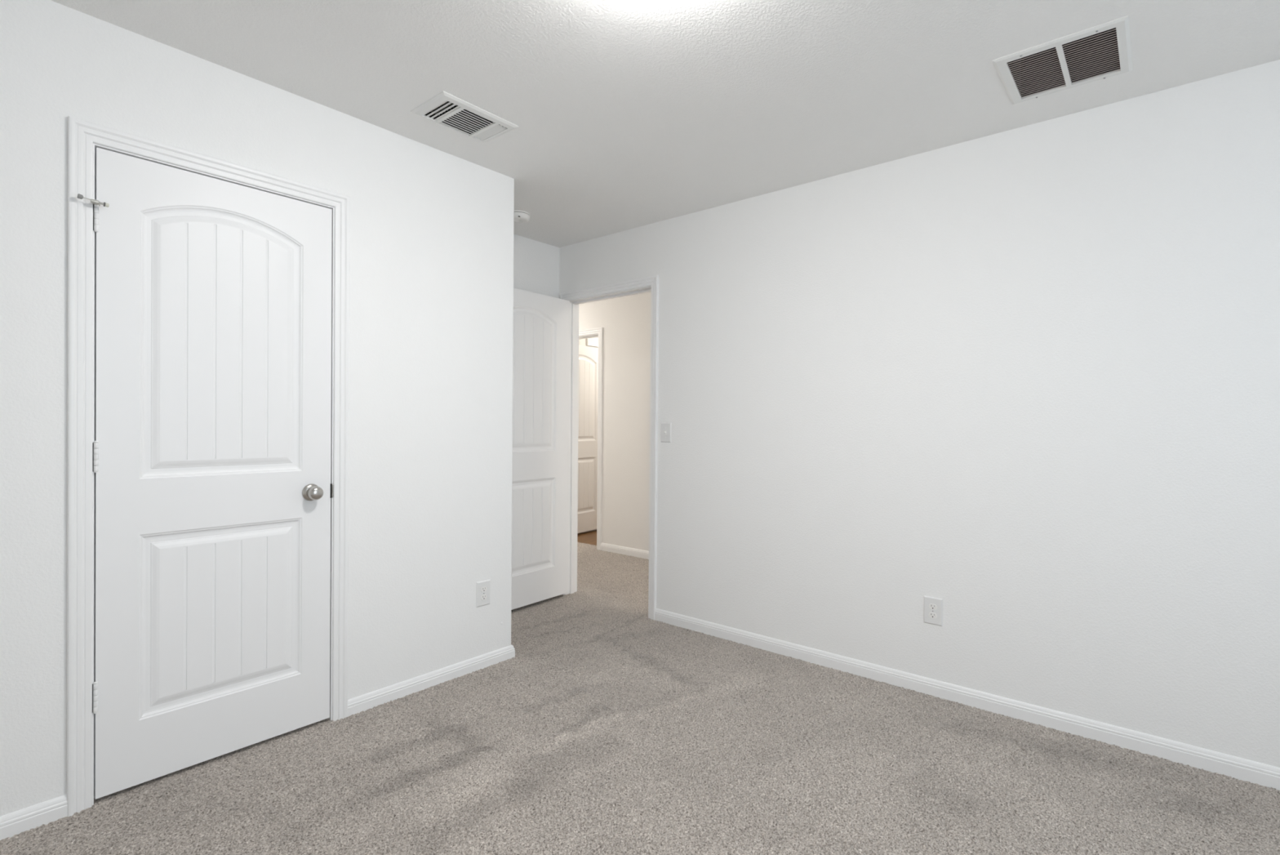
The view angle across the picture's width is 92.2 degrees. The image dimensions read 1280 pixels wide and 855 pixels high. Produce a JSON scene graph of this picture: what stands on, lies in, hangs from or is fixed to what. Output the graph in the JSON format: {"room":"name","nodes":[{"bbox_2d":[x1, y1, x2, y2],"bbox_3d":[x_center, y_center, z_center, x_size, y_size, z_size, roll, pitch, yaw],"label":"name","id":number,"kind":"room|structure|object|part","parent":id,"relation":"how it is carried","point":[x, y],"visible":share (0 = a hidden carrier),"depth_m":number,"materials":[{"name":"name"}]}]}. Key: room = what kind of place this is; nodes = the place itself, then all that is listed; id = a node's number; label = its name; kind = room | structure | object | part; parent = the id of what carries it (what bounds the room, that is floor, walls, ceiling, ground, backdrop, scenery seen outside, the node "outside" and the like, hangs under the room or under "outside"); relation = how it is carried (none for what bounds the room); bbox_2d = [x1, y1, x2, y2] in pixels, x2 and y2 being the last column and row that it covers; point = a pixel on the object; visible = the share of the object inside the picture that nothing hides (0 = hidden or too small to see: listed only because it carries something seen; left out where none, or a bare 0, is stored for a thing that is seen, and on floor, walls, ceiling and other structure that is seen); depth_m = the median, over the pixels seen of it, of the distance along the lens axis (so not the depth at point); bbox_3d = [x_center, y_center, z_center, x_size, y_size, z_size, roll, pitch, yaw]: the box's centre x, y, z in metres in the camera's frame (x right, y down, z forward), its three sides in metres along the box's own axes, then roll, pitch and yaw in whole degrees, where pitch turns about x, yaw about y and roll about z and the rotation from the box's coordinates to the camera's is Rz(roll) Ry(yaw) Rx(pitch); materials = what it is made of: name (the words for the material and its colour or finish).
{"room":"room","nodes":[
{"label":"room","id":0,"kind":"room"},
{"bbox_2d":[0,0,514,816],"bbox_3d":[-2.056,-0.045,2.143,0.858,2.493,3.352,1,1,40],"label":"wall","id":1,"kind":"structure","parent":0,"point":[431,295],"depth_m":2.52,"materials":[{"name":"white paint"}]},
{"bbox_2d":[0,794,67,839],"bbox_3d":[-2.240,1.155,1.274,0.012,0.082,1.556,1,1,40],"label":"baseboard","id":2,"kind":"structure","parent":1,"relation":"attached to","point":[16,822],"depth_m":1.81,"materials":[{"name":"white paint"}]},
{"bbox_2d":[66,115,350,816],"bbox_3d":[-1.500,0.130,2.219,0.132,2.132,0.842,1,1,40],"label":"door frame","id":3,"kind":"structure","parent":1,"relation":"attached to","point":[84,136],"depth_m":1.90,"materials":[{"name":"white paint"}]},
{"bbox_3d":[-1.238,0.253,2.472,0.031,0.056,0.009,1,1,40],"label":"strike plate","id":4,"kind":"part","parent":3,"relation":"part of","materials":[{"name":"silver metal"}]},
{"bbox_2d":[92,146,332,799],"bbox_3d":[-1.455,0.146,2.177,0.097,2.030,0.722,1,1,40],"label":"door","id":5,"kind":"structure","parent":1,"relation":"in","point":[212,485],"depth_m":2.14,"materials":[{"name":"white paint"}]},
{"bbox_2d":[76,193,109,207],"bbox_3d":[-1.677,-0.692,1.887,0.049,0.021,0.074,1,1,40],"label":"door stop","id":6,"kind":"object","parent":5,"relation":"attached to","point":[79,196],"visible":1,"depth_m":1.88,"materials":[{"name":"silver metal"}]},
{"bbox_3d":[-1.667,-0.690,1.876,0.008,0.011,0.052,1,1,40],"label":"threaded rod","id":7,"kind":"part","parent":6,"relation":"part of","materials":[{"name":"silver metal"}]},
{"bbox_3d":[-1.257,0.253,2.380,0.054,0.054,0.054,1,1,40],"label":"knob","id":8,"kind":"part","parent":5,"relation":"part of","materials":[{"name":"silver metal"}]},
{"bbox_2d":[347,644,515,716],"bbox_3d":[-0.930,1.151,3.449,0.606,0.082,1.905,0,0,3],"label":"baseboard","id":9,"kind":"structure","parent":1,"relation":"attached to","point":[364,702],"depth_m":2.78,"materials":[{"name":"white paint"}]},
{"bbox_2d":[475,579,490,607],"bbox_3d":[-0.766,0.812,3.017,0.008,0.122,0.080,1,1,40],"label":"power outlet","id":10,"kind":"object","parent":1,"relation":"attached to","point":[482,589],"visible":1,"depth_m":3.01,"materials":[{"name":"white plastic"}]},
{"bbox_2d":[480,594,486,599],"bbox_3d":[-0.764,0.832,3.015,0.002,0.025,0.034,1,1,40],"label":"receptacle","id":11,"kind":"object","parent":10,"relation":"attached to","point":[483,597],"depth_m":3.01,"materials":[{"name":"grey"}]},
{"bbox_2d":[480,586,486,591],"bbox_3d":[-0.764,0.793,3.015,0.002,0.025,0.034,1,1,40],"label":"receptacle","id":12,"kind":"object","parent":10,"relation":"attached to","point":[483,588],"depth_m":3.01,"materials":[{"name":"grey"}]},
{"bbox_2d":[513,234,559,297],"bbox_3d":[-0.905,-0.049,4.083,0.115,2.493,1.098,1,1,40],"label":"wall","id":13,"kind":"structure","parent":0,"point":[535,263],"depth_m":4.21,"materials":[{"name":"white paint"}]},
{"bbox_2d":[578,338,598,533],"bbox_3d":[0.478,-0.046,6.805,2.950,2.470,2.285,1,1,40],"label":"wall","id":14,"kind":"structure","parent":0,"point":[581,341],"depth_m":6.80,"materials":[{"name":"white paint"}]},
{"bbox_2d":[586,337,598,346],"bbox_3d":[-0.211,-1.090,7.268,0.022,0.360,1.165,1,1,40],"label":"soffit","id":15,"kind":"structure","parent":14,"relation":"attached to","point":[593,341],"depth_m":6.88,"materials":[{"name":"white paint"}]},
{"bbox_2d":[578,292,650,551],"bbox_3d":[0.219,-0.031,5.452,5.700,2.455,0.115,1,1,40],"label":"wall","id":16,"kind":"structure","parent":0,"point":[625,321],"depth_m":5.67,"materials":[{"name":"white paint"}]},
{"bbox_2d":[577,344,598,533],"bbox_3d":[-0.649,0.125,6.696,0.036,2.032,0.711,1,0,35],"label":"door","id":17,"kind":"structure","parent":16,"relation":"in","point":[588,355],"depth_m":6.78,"materials":[{"name":"white paint"}]},
{"bbox_2d":[578,327,603,550],"bbox_3d":[-0.650,0.109,6.175,0.846,2.132,0.132,1,1,40],"label":"door frame","id":18,"kind":"structure","parent":16,"relation":"attached to","point":[598,331],"depth_m":5.87,"materials":[{"name":"white paint"}]},
{"bbox_2d":[600,542,648,559],"bbox_3d":[0.988,1.157,4.720,3.556,0.082,0.012,1,1,40],"label":"baseboard","id":19,"kind":"structure","parent":16,"relation":"attached to","point":[637,553],"depth_m":5.66,"materials":[{"name":"white paint"}]},
{"bbox_2d":[0,529,1279,854],"bbox_3d":[0.022,1.212,3.417,8.050,0.074,7.950,1,1,40],"label":"floor","id":20,"kind":"structure","parent":0,"point":[610,728],"depth_m":2.11,"materials":[{"name":"carpet"}]},
{"bbox_2d":[51,0,1279,247],"bbox_3d":[-0.008,-1.418,1.070,5.153,0.340,4.355,1,1,40],"label":"ceiling","id":21,"kind":"structure","parent":0,"point":[628,114],"depth_m":2.16,"materials":[{"name":"white paint"}]},
{"bbox_2d":[410,90,518,142],"bbox_3d":[-0.712,-1.379,2.519,0.236,0.248,0.354,1,1,40],"label":"ceiling vent","id":22,"kind":"object","parent":21,"relation":"in","point":[445,108],"visible":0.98,"depth_m":2.52,"materials":[{"name":"white metal"}]},
{"bbox_2d":[514,209,529,222],"bbox_3d":[-0.722,-1.251,3.669,0.132,0.041,0.132,1,1,40],"label":"smoke detector","id":23,"kind":"object","parent":21,"relation":"attached to","point":[520,216],"visible":0.71,"depth_m":3.63,"materials":[{"name":"white plastic"}]},
{"bbox_3d":[-0.722,-1.268,3.669,0.132,0.006,0.132,1,1,40],"label":"plate","id":24,"kind":"part","parent":23,"relation":"part of","materials":[{"name":"white plastic"}]},
{"bbox_2d":[992,15,1132,104],"bbox_3d":[1.453,-1.379,2.111,0.361,0.290,0.370,1,1,40],"label":"ceiling vent","id":25,"kind":"object","parent":21,"relation":"in","point":[1103,51],"visible":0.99,"depth_m":2.16,"materials":[{"name":"white metal"}]},
{"bbox_2d":[559,59,1279,767],"bbox_3d":[0.297,-0.037,3.711,8.065,2.493,0.115,1,1,40],"label":"wall","id":26,"kind":"structure","parent":0,"point":[1025,380],"depth_m":2.58,"materials":[{"name":"white paint"}]},
{"bbox_2d":[511,287,569,609],"bbox_3d":[-0.713,0.136,3.989,0.098,2.032,0.761,1,0,36],"label":"door","id":27,"kind":"structure","parent":26,"relation":"in","point":[541,322],"depth_m":4.07,"materials":[{"name":"white paint"}]},
{"bbox_2d":[560,275,658,619],"bbox_3d":[-0.192,0.126,4.124,0.882,2.134,0.148,1,1,40],"label":"door frame","id":28,"kind":"structure","parent":26,"relation":"attached to","point":[651,283],"depth_m":4.08,"materials":[{"name":"white paint"}]},
{"bbox_2d":[661,422,671,442],"bbox_3d":[0.154,0.030,3.744,0.078,0.120,0.019,1,1,40],"label":"light switch","id":29,"kind":"object","parent":26,"relation":"attached to","point":[665,427],"visible":1,"depth_m":3.74,"materials":[{"name":"white plastic"}]},
{"bbox_2d":[923,595,942,626],"bbox_3d":[1.318,0.825,2.769,0.080,0.122,0.008,1,1,40],"label":"power outlet","id":30,"kind":"object","parent":26,"relation":"attached to","point":[933,606],"visible":1,"depth_m":2.77,"materials":[{"name":"white plastic"}]},
{"bbox_2d":[928,612,937,618],"bbox_3d":[1.316,0.845,2.767,0.034,0.025,0.002,1,1,40],"label":"receptacle","id":31,"kind":"object","parent":30,"relation":"attached to","point":[931,615],"depth_m":2.77,"materials":[{"name":"grey plastic"}]},
{"bbox_2d":[928,603,937,609],"bbox_3d":[1.316,0.806,2.767,0.034,0.025,0.002,1,1,40],"label":"receptacle","id":32,"kind":"object","parent":30,"relation":"attached to","point":[931,606],"depth_m":2.77,"materials":[{"name":"grey plastic"}]},
{"bbox_2d":[654,608,1279,790],"bbox_3d":[1.667,1.178,2.471,4.115,0.082,0.012,1,1,40],"label":"baseboard","id":33,"kind":"structure","parent":26,"relation":"attached to","point":[1246,770],"depth_m":2.56,"materials":[{"name":"white paint"}]}
]}

